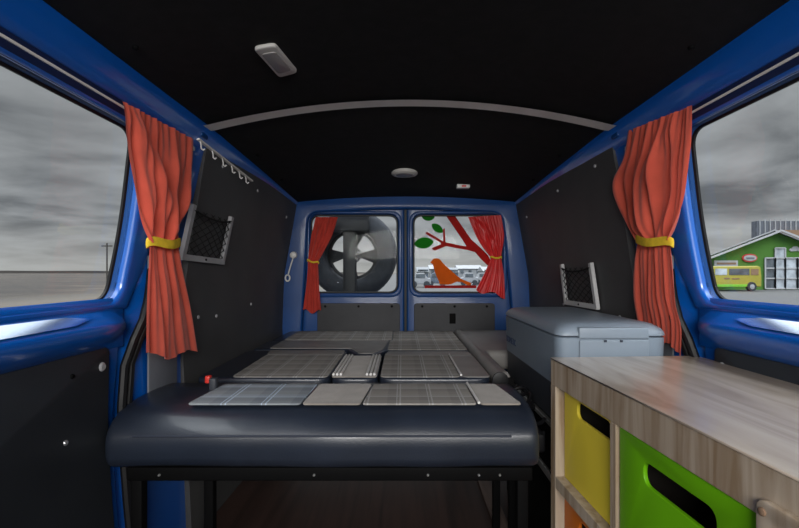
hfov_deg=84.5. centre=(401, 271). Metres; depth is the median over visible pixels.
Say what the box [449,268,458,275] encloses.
building
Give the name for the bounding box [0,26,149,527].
door
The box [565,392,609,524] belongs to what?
crate
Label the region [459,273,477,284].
parked car
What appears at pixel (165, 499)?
door pillar
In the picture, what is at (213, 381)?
belt buckle
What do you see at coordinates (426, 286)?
sticker
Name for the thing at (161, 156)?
curtain
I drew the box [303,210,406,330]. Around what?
door
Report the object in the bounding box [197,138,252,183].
hook rail
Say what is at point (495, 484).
bed leg
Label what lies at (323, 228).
curtain
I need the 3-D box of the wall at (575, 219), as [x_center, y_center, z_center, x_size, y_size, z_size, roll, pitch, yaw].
[0.753,0.227,2.050,0.154,1.347,1.166,0,0,-2]
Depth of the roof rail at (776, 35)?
0.99 m
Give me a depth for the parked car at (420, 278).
41.20 m
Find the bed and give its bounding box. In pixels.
[105,331,538,527]
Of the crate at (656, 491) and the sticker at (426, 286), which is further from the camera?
the sticker at (426, 286)
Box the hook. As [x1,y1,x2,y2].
[285,251,296,281]
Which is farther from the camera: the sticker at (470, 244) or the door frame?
the sticker at (470, 244)
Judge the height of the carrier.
0.955 m
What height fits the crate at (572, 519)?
0.290 m
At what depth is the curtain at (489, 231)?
2.53 m
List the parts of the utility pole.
post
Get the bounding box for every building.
[415,267,428,277]
[428,265,445,276]
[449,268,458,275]
[454,265,481,276]
[477,267,486,272]
[711,229,798,289]
[751,219,798,237]
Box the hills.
[0,271,365,272]
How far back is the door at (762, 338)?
1.03 m
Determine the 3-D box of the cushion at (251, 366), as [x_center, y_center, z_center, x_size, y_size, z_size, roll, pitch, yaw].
[-0.456,0.409,1.677,0.438,0.132,0.505,0,0,0]
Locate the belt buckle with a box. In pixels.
[205,375,217,389]
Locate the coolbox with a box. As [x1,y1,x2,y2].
[506,307,664,417]
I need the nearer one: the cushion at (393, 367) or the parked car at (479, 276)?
the cushion at (393, 367)
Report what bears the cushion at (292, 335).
on the bed
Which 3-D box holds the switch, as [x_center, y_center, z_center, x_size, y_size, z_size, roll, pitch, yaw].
[0.320,-0.450,2.309,0.068,0.022,0.042,0,0,0]
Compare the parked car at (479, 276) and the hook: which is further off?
the parked car at (479, 276)
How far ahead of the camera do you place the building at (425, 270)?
94.95 m
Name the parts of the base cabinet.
panel, door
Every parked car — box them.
[415,273,430,286]
[430,273,442,284]
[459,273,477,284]
[476,273,483,284]
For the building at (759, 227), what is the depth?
62.00 m
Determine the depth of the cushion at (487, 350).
1.89 m
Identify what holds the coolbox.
on the stand
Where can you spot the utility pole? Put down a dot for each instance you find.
(106, 245)
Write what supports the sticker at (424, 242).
attached to the window
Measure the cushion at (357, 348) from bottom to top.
0.122 m
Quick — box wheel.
[318,217,395,290]
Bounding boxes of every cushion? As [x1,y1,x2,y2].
[105,382,538,467]
[199,351,346,382]
[253,341,467,361]
[273,331,459,340]
[332,359,381,382]
[379,353,489,382]
[454,329,513,386]
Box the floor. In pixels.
[217,481,507,527]
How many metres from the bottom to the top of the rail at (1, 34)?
0.014 m
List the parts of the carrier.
post, mounting plate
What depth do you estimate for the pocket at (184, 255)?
1.50 m
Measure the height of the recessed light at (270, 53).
0.019 m
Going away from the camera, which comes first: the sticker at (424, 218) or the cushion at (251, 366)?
the cushion at (251, 366)
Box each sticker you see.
[415,237,432,248]
[422,217,434,220]
[425,285,475,287]
[426,217,489,264]
[430,258,470,284]
[432,223,442,232]
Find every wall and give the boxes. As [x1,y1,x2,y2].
[180,148,296,527]
[516,147,636,319]
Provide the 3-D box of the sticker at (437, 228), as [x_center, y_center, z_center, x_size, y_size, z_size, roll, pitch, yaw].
[0.209,-0.259,2.606,0.066,0.057,0.001,0,0,0]
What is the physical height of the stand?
0.468 m
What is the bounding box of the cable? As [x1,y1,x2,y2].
[513,384,545,452]
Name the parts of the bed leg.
leg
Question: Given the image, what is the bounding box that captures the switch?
[456,184,469,188]
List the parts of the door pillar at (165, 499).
pillar panel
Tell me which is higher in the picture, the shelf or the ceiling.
the ceiling
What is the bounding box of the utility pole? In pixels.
[101,243,112,281]
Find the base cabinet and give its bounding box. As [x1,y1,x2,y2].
[550,356,798,527]
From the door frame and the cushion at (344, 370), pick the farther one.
the door frame
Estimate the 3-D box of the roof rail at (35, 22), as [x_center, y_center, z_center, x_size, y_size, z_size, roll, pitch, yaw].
[-0.631,-0.431,1.015,0.127,0.121,3.130,0,0,0]
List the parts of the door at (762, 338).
window sill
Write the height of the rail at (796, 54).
0.014 m
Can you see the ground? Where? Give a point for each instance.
(16, 289)
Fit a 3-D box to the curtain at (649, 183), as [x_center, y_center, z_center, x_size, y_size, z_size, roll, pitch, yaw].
[0.716,-0.103,1.256,0.098,0.661,0.410,0,0,0]
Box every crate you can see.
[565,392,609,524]
[565,500,588,527]
[620,428,755,527]
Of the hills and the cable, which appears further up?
the hills
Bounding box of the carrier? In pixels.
[333,217,368,290]
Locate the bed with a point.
(299, 405)
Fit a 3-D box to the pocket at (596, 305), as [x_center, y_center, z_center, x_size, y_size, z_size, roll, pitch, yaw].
[0.739,0.054,1.857,0.036,0.184,0.332,0,0,-2]
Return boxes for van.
[713,266,760,290]
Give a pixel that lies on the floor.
(253, 504)
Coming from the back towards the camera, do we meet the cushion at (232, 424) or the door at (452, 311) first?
the door at (452, 311)
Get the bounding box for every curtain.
[122,101,197,358]
[303,217,337,312]
[468,215,504,298]
[612,105,691,355]
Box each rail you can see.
[0,33,194,150]
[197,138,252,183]
[625,52,798,148]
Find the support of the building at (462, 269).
on the ground
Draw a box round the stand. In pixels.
[507,382,550,527]
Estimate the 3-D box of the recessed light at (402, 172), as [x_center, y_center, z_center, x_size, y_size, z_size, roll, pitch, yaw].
[0.012,-0.483,2.142,0.128,0.032,0.128,0,0,0]
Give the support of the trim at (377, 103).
attached to the ceiling
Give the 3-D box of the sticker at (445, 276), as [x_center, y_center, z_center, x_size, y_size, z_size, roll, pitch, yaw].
[0.289,-0.002,2.606,0.242,0.161,0.001,0,0,0]
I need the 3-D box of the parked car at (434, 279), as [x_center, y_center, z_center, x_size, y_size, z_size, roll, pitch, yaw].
[3.477,0.762,44.975,2.000,1.377,1.650,0,0,0]
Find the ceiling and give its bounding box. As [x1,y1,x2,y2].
[43,0,789,201]
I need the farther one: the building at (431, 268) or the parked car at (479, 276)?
the building at (431, 268)
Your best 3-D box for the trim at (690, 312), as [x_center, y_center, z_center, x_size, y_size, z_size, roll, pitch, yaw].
[0.774,0.230,1.300,0.138,1.340,0.420,0,0,0]
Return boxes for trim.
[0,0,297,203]
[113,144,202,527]
[203,100,616,130]
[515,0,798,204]
[615,144,705,357]
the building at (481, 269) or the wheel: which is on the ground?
the building at (481, 269)
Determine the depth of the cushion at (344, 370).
1.51 m
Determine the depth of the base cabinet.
0.77 m
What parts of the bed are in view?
leg, leg, plaid panel, plaid panel, plain panel, plain panel, rail, plain panel, plaid panel, plain panel, plaid panel, plaid panel, plaid panel, plaid panel, plain panel, plain panel, plain panel, leg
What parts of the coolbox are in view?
lid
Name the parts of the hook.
knob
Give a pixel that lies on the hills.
(0, 271)
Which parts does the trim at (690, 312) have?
pillar panel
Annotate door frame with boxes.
[282,197,529,371]
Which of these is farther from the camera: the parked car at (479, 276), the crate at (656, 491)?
the parked car at (479, 276)
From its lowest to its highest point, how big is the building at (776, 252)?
4.886 m
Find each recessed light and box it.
[255,43,296,76]
[391,168,417,177]
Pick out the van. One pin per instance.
(749, 277)
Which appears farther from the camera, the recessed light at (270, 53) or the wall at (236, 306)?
the wall at (236, 306)
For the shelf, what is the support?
attached to the base cabinet
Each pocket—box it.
[179,204,233,264]
[560,262,599,309]
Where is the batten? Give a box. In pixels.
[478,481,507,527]
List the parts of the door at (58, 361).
window sill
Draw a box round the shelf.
[556,476,609,527]
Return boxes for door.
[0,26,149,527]
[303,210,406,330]
[407,210,509,332]
[669,46,798,384]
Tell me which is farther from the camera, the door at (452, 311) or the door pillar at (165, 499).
the door at (452, 311)
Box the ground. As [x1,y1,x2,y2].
[0,273,798,372]
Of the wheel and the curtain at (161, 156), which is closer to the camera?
the curtain at (161, 156)

